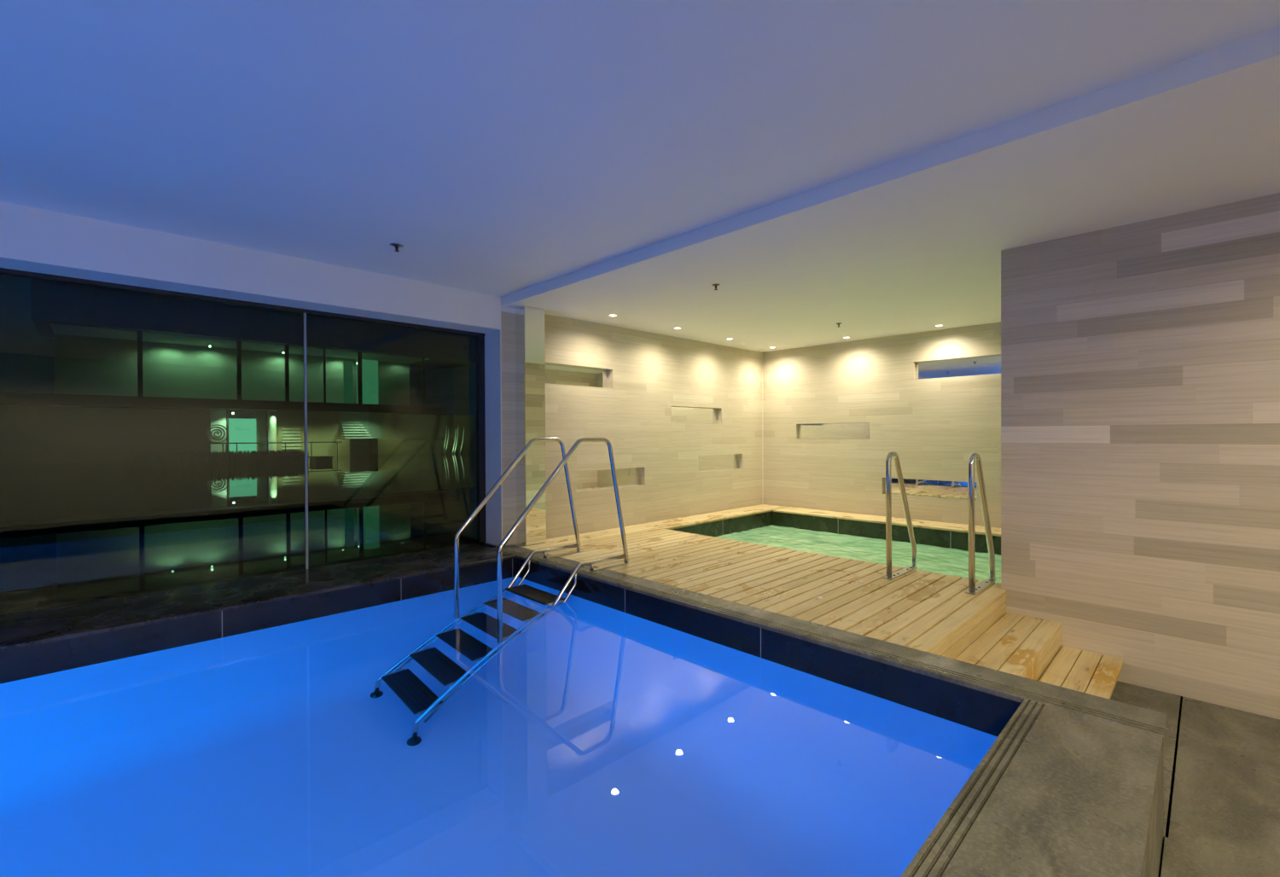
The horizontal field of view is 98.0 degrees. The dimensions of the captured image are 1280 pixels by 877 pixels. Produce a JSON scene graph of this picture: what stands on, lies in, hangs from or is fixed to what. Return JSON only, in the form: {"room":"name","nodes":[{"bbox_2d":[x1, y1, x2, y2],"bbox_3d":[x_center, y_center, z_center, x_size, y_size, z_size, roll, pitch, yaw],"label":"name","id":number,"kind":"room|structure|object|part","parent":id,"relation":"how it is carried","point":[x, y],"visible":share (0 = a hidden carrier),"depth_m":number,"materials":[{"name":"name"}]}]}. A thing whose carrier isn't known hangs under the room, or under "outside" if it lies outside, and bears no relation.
{"room":"spa","nodes":[
{"label":"spa","id":0,"kind":"room"},
{"bbox_2d":[0,201,762,539],"bbox_3d":[-2.835,-0.170,4.973,14.090,2.740,0.360,-1,1,-44],"label":"wall","id":1,"kind":"structure","parent":0,"point":[653,374],"depth_m":6.69,"materials":[{"name":"beige tile"}]},
{"bbox_2d":[0,267,485,615],"bbox_3d":[-4.885,0.013,3.246,8.740,2.375,0.090,-1,1,-44],"label":"window","id":2,"kind":"structure","parent":1,"relation":"in","point":[304,313],"depth_m":5.03,"materials":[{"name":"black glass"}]},
{"bbox_2d":[307,313,480,568],"bbox_3d":[-2.410,0.016,5.636,1.706,2.315,0.026,-1,1,-44],"label":"window","id":3,"kind":"structure","parent":2,"relation":"attached to","point":[307,313],"depth_m":6.22,"materials":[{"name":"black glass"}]},
{"bbox_2d":[484,329,502,545],"bbox_3d":[-1.626,-0.006,6.154,0.012,2.345,0.360,-1,1,-44],"label":"trim","id":4,"kind":"structure","parent":1,"relation":"attached to","point":[492,340],"depth_m":6.13,"materials":[{"name":"white paint"}]},
{"bbox_2d":[500,303,515,313],"bbox_3d":[-1.505,-1.420,6.280,0.360,0.079,0.384,-1,1,-44],"label":"trim","id":5,"kind":"structure","parent":1,"relation":"attached to","point":[503,308],"depth_m":6.08,"materials":[{"name":"white paint"}]},
{"bbox_2d":[545,362,612,388],"bbox_3d":[-0.822,-0.764,6.791,1.200,0.245,0.118,-1,1,-44],"label":"wall niche","id":6,"kind":"object","parent":1,"relation":"attached to","point":[559,374],"visible":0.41,"depth_m":6.90,"materials":[{"name":"beige stone"}]},
{"bbox_2d":[576,467,644,491],"bbox_3d":[-0.394,0.518,7.205,1.170,0.246,0.108,-1,1,-44],"label":"wall niche","id":7,"kind":"object","parent":1,"relation":"attached to","point":[593,480],"visible":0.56,"depth_m":7.22,"materials":[{"name":"beige stone"}]},
{"bbox_2d":[671,406,721,424],"bbox_3d":[0.829,-0.349,8.396,1.180,0.246,0.108,-1,1,-44],"label":"wall niche","id":8,"kind":"object","parent":1,"relation":"attached to","point":[679,414],"visible":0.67,"depth_m":8.46,"materials":[{"name":"beige stone"}]},
{"bbox_2d":[698,453,742,471],"bbox_3d":[1.246,0.379,8.801,1.130,0.244,0.103,-1,1,-44],"label":"wall niche","id":9,"kind":"object","parent":1,"relation":"attached to","point":[717,462],"visible":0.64,"depth_m":8.87,"materials":[{"name":"beige stone"}]},
{"bbox_2d":[485,311,516,546],"bbox_3d":[-1.500,-0.098,6.290,0.360,2.565,0.380,-1,1,-44],"label":"wall pier","id":10,"kind":"object","parent":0,"point":[508,319],"visible":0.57,"depth_m":6.08,"materials":[{"name":"beige stone"}]},
{"bbox_2d":[0,0,1279,296],"bbox_3d":[-1.621,-1.592,-0.104,8.760,0.200,9.320,-1,1,-44],"label":"ceiling","id":11,"kind":"structure","parent":0,"point":[508,147],"depth_m":2.51,"materials":[{"name":"white paint"}]},
{"bbox_2d":[389,243,403,251],"bbox_3d":[-1.912,-1.497,4.377,0.104,0.047,0.104,-1,1,-44],"label":"sprinkler","id":12,"kind":"object","parent":11,"relation":"attached to","point":[396,246],"visible":1,"depth_m":4.37,"materials":[{"name":"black metal"}]},
{"bbox_2d":[512,504,1006,652],"bbox_3d":[1.842,1.163,6.309,4.925,0.029,4.268,-1,1,-44],"label":"deck","id":13,"kind":"object","parent":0,"point":[919,610],"visible":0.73,"depth_m":4.58,"materials":[{"name":"beige wood"}]},
{"bbox_2d":[515,306,546,546],"bbox_3d":[-1.217,-0.134,6.175,0.264,2.596,0.199,-1,1,-44],"label":"column","id":14,"kind":"structure","parent":13,"relation":"on","point":[530,360],"depth_m":6.10,"materials":[{"name":"beige"}]},
{"bbox_3d":[-1.311,-0.134,6.091,0.008,2.590,0.183,-1,1,-44],"label":"mirror panel","id":15,"kind":"part","parent":14,"relation":"part of","materials":[{"name":"silver metal"}]},
{"bbox_3d":[-1.243,-0.134,6.018,0.008,2.590,0.012,-1,1,-44],"label":"edge trim","id":16,"kind":"part","parent":14,"relation":"part of","materials":[{"name":"silver metal"}]},
{"bbox_3d":[-1.149,-0.135,6.111,0.256,2.590,0.008,-1,1,-44],"label":"mirror panel","id":17,"kind":"part","parent":14,"relation":"part of","materials":[{"name":"mirror"}]},
{"bbox_2d":[883,451,917,579],"bbox_3d":[2.258,0.656,4.804,0.621,1.101,0.072,-1,1,-44],"label":"grab rail","id":18,"kind":"object","parent":13,"relation":"on","point":[888,459],"visible":0.99,"depth_m":4.64,"materials":[{"name":"silver metal"}]},
{"bbox_3d":[2.246,1.153,4.793,0.580,0.006,0.072,-1,1,-44],"label":"plate","id":19,"kind":"part","parent":18,"relation":"part of","materials":[{"name":"silver metal"}]},
{"bbox_2d":[965,453,996,594],"bbox_3d":[2.684,0.657,4.367,0.621,1.101,0.072,-1,1,-44],"label":"grab rail","id":20,"kind":"object","parent":13,"relation":"on","point":[974,457],"visible":0.99,"depth_m":4.19,"materials":[{"name":"silver metal"}]},
{"bbox_3d":[2.672,1.154,4.356,0.580,0.006,0.072,-1,1,-44],"label":"plate","id":21,"kind":"part","parent":20,"relation":"part of","materials":[{"name":"silver metal"}]},
{"bbox_2d":[762,322,1000,528],"bbox_3d":[5.245,0.119,6.568,0.300,3.224,9.275,-1,1,-44],"label":"wall","id":22,"kind":"structure","parent":0,"point":[933,426],"depth_m":8.11,"materials":[{"name":"beige stone"}]},
{"bbox_2d":[762,353,763,504],"bbox_3d":[2.107,-0.173,9.557,0.011,2.594,0.011,-1,1,-44],"label":"trim","id":23,"kind":"structure","parent":22,"relation":"attached to","point":[762,353],"depth_m":9.55,"materials":[{"name":"beige"}]},
{"bbox_2d":[796,422,869,439],"bbox_3d":[3.014,-0.116,8.707,0.093,0.246,1.215,-1,1,-44],"label":"wall niche","id":24,"kind":"object","parent":22,"relation":"attached to","point":[859,430],"visible":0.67,"depth_m":8.72,"materials":[{"name":"beige tile"}]},
{"bbox_2d":[882,477,976,500],"bbox_3d":[3.992,0.692,7.718,0.099,0.241,1.220,-1,1,-44],"label":"wall niche","id":25,"kind":"object","parent":22,"relation":"attached to","point":[922,488],"visible":0.62,"depth_m":7.70,"materials":[{"name":"beige stone"}]},
{"bbox_2d":[913,354,1000,379],"bbox_3d":[4.290,-0.947,7.397,0.103,0.245,1.200,-1,1,-44],"label":"wall niche","id":26,"kind":"object","parent":22,"relation":"attached to","point":[989,364],"visible":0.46,"depth_m":7.46,"materials":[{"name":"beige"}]},
{"bbox_2d":[773,506,1000,536],"bbox_3d":[3.593,1.146,7.667,0.523,0.028,3.726,-1,1,-44],"label":"floor","id":27,"kind":"structure","parent":0,"point":[851,516],"depth_m":7.72,"materials":[{"name":"beige wood"}]},
{"bbox_2d":[500,27,1279,317],"bbox_3d":[1.914,-1.579,3.118,0.820,0.302,8.995,-1,1,-44],"label":"ceiling beam","id":28,"kind":"structure","parent":0,"point":[1229,95],"depth_m":2.99,"materials":[{"name":"white paint"}]},
{"bbox_2d":[564,133,1279,352],"bbox_3d":[3.825,-1.603,4.982,4.520,0.296,8.995,-1,1,-44],"label":"ceiling","id":29,"kind":"structure","parent":0,"point":[946,272],"depth_m":4.89,"materials":[{"name":"white paint"}]},
{"bbox_2d":[1000,192,1279,719],"bbox_3d":[5.580,0.147,3.716,3.205,3.204,4.725,-1,1,-44],"label":"wall","id":30,"kind":"structure","parent":0,"point":[1140,361],"depth_m":3.67,"materials":[{"name":"grey stone"}]},
{"bbox_2d":[671,511,1000,555],"bbox_3d":[2.497,1.286,6.639,2.535,0.227,3.788,-1,1,-44],"label":"trim","id":31,"kind":"structure","parent":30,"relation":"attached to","point":[948,539],"depth_m":7.78,"materials":[{"name":"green tile"}]},
{"bbox_2d":[1141,744,1163,876],"bbox_3d":[-2.539,1.518,1.366,8.250,0.570,5.223,-1,1,-44],"label":"wall","id":32,"kind":"structure","parent":0,"point":[1154,855],"depth_m":2.08,"materials":[{"name":"grey stone"}]},
{"bbox_2d":[0,543,516,651],"bbox_3d":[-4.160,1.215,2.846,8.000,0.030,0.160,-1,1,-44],"label":"pool ledge","id":33,"kind":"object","parent":32,"relation":"attached to","point":[67,633],"depth_m":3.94,"materials":[{"name":"black stone"}]},
{"bbox_2d":[0,558,1021,735],"bbox_3d":[-2.468,1.328,1.400,7.800,0.196,4.473,-1,1,-44],"label":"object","id":34,"kind":"structure","parent":32,"relation":"attached to","point":[974,708],"depth_m":3.63,"materials":[{"name":"black tile"}]},
{"bbox_2d":[491,544,1166,744],"bbox_3d":[0.326,1.186,4.154,0.250,0.030,5.233,-1,1,-44],"label":"pool coping","id":35,"kind":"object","parent":32,"relation":"on","point":[999,683],"depth_m":3.04,"materials":[{"name":"grey stone"}]},
{"bbox_2d":[900,698,1162,876],"bbox_3d":[-0.960,1.222,-0.434,8.000,0.030,0.457,-1,1,-44],"label":"floor","id":36,"kind":"structure","parent":32,"relation":"on","point":[1059,792],"depth_m":1.79,"materials":[{"name":"grey stone"}]},
{"bbox_2d":[1110,680,1279,876],"bbox_3d":[0.890,1.765,-1.317,10.605,0.120,4.066,-1,1,-44],"label":"floor","id":37,"kind":"structure","parent":0,"point":[1224,821],"depth_m":2.66,"materials":[{"name":"grey stone"}]},
{"bbox_2d":[1023,628,1123,699],"bbox_3d":[2.541,1.452,3.309,1.727,0.164,0.368,-1,1,-44],"label":"wooden step","id":38,"kind":"structure","parent":37,"relation":"on","point":[1096,674],"depth_m":3.59,"materials":[{"name":"beige wood"}]},
{"bbox_2d":[930,593,1061,676],"bbox_3d":[2.302,1.282,3.551,1.727,0.170,0.368,-1,1,-44],"label":"wooden step","id":39,"kind":"structure","parent":38,"relation":"on","point":[995,639],"depth_m":3.62,"materials":[{"name":"beige wood"}]},
{"bbox_3d":[-2.464,2.233,1.406,7.840,1.618,4.513,-1,1,-44],"label":"basin","id":40,"kind":"object","parent":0,"visible":0},
{"bbox_2d":[0,576,998,876],"bbox_3d":[-2.468,1.414,1.400,7.600,0.001,4.273,-1,1,-44],"label":"pool water","id":41,"kind":"object","parent":40,"relation":"in","point":[435,735],"depth_m":2.42,"materials":[{"name":"blue liquid"}]},
{"bbox_2d":[453,437,631,619],"bbox_3d":[-1.097,1.444,4.776,2.083,2.898,0.816,-1,1,-44],"label":"handrail","id":42,"kind":"object","parent":40,"relation":"on","point":[536,595],"visible":0.47,"depth_m":4.95,"materials":[{"name":"silver metal"}]},
{"bbox_3d":[-1.107,0.941,5.268,1.374,1.898,0.041,-1,1,-44],"label":"handrail","id":43,"kind":"part","parent":42,"relation":"part of","materials":[{"name":"silver metal"}]},
{"bbox_3d":[-0.787,1.164,5.581,0.510,0.004,0.060,-1,1,-44],"label":"plate","id":44,"kind":"part","parent":42,"relation":"part of","materials":[{"name":"silver metal"}]},
{"bbox_3d":[-0.284,1.165,5.066,0.510,0.004,0.060,-1,1,-44],"label":"plate","id":45,"kind":"part","parent":42,"relation":"part of","materials":[{"name":"silver metal"}]},
{"label":"outside","id":46,"kind":"structure","parent":0,"visible":0},
{"bbox_3d":[-26.532,3.288,20.071,130.000,1.000,54.220,-1,1,-44],"label":"ground","id":47,"kind":"structure","parent":46,"visible":0},
{"bbox_2d":[123,448,308,470],"bbox_3d":[-19.407,1.629,25.910,6.771,2.173,2.509,-1,1,-44],"label":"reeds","id":48,"kind":"object","parent":47,"relation":"on","point":[152,461],"visible":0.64,"depth_m":24.91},
{"bbox_2d":[308,455,333,463],"bbox_3d":[-16.338,1.803,28.492,0.831,1.763,1.300,-1,1,-44],"label":"planter box","id":49,"kind":"object","parent":47,"relation":"on","point":[324,459],"visible":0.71,"depth_m":28.07,"materials":[{"name":"black"}]},
{"bbox_3d":[2.511,1.832,6.630,2.727,0.864,3.994,-1,1,-44],"label":"basin","id":50,"kind":"object","parent":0,"visible":0},
{"bbox_2d":[715,525,1000,583],"bbox_3d":[2.507,1.387,6.629,2.483,0.022,3.746,-1,1,-44],"label":"water","id":51,"kind":"object","parent":50,"relation":"in","point":[929,558],"visible":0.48,"depth_m":6.92,"materials":[{"name":"green liquid"}]},
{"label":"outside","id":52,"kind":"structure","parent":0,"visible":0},
{"bbox_3d":[-27.685,2.096,31.393,19.588,1.243,3.600,-1,1,-44],"label":"terrace","id":53,"kind":"object","parent":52,"visible":0},
{"bbox_2d":[0,278,476,465],"bbox_3d":[-23.028,-4.131,39.835,38.144,11.153,6.800,-1,1,-44],"label":"building","id":54,"kind":"structure","parent":53,"relation":"on","point":[135,372],"depth_m":34.95,"materials":[{"name":"black"}]},
{"bbox_3d":[-26.106,-0.151,35.234,0.085,3.283,0.300,-1,1,-44],"label":"door frame","id":55,"kind":"part","parent":54,"relation":"part of","materials":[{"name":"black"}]},
{"bbox_3d":[-25.570,0.101,35.806,1.476,2.766,0.070,-1,1,-44],"label":"door","id":56,"kind":"part","parent":54,"relation":"part of","materials":[{"name":"green glass"}]},
{"bbox_3d":[-20.860,-3.979,39.785,0.585,3.073,0.100,-1,1,-44],"label":"lit panel","id":57,"kind":"part","parent":54,"relation":"part of","materials":[{"name":"green glass"}]},
{"bbox_3d":[-19.927,-4.104,40.695,1.458,3.304,0.100,-1,1,-44],"label":"lit panel","id":58,"kind":"part","parent":54,"relation":"part of","materials":[{"name":"green glass"}]},
{"bbox_2d":[207,441,342,456],"bbox_3d":[-22.744,0.843,35.094,7.219,1.227,0.070,-1,1,-44],"label":"balcony railing","id":59,"kind":"object","parent":53,"relation":"on","point":[340,441],"visible":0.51,"depth_m":34.88,"materials":[{"name":"black metal"}]},
{"bbox_3d":[-22.746,0.264,35.090,7.219,0.070,0.070,-1,1,-44],"label":"rail","id":60,"kind":"part","parent":59,"relation":"part of","materials":[{"name":"black metal"}]},
{"bbox_3d":[-21.459,0.846,36.347,0.055,1.192,0.055,0,0,-22],"label":"post","id":61,"kind":"part","parent":59,"relation":"part of","materials":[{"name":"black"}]},
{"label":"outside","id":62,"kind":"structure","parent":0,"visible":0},
{"bbox_2d":[0,452,497,614],"bbox_3d":[-20.186,1.353,13.545,130.000,0.001,36.020,-1,1,-44],"label":"water","id":63,"kind":"structure","parent":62,"point":[70,533],"depth_m":8.95,"materials":[{"name":"black liquid"}]},
{"bbox_2d":[442,424,464,453],"bbox_3d":[-14.000,0.085,41.674,0.134,2.315,1.896,0,0,39],"label":"clump","id":64,"kind":"object","parent":63,"relation":"in","point":[457,424],"visible":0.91,"depth_m":41.73,"materials":[{"name":"green plant"}]},
{"bbox_3d":[-14.456,0.152,41.081,0.402,2.193,0.066,-1,1,-44],"label":"blade","id":65,"kind":"part","parent":64,"relation":"part of","materials":[{"name":"green plant"}]},
{"bbox_3d":[-14.349,0.210,41.255,0.403,2.074,0.066,-1,1,-44],"label":"blade","id":66,"kind":"part","parent":64,"relation":"part of","materials":[{"name":"green plant"}]},
{"bbox_3d":[-13.955,0.193,41.709,0.410,2.100,0.066,-1,1,-44],"label":"blade","id":67,"kind":"part","parent":64,"relation":"part of","materials":[{"name":"green plant"}]},
{"bbox_3d":[-13.845,0.083,41.886,0.414,2.314,0.066,-1,1,-44],"label":"blade","id":68,"kind":"part","parent":64,"relation":"part of","materials":[{"name":"green plant"}]},
{"bbox_3d":[-13.538,0.172,42.256,0.418,2.130,0.066,-1,1,-44],"label":"blade","id":69,"kind":"part","parent":64,"relation":"part of","materials":[{"name":"green plant"}]}
]}

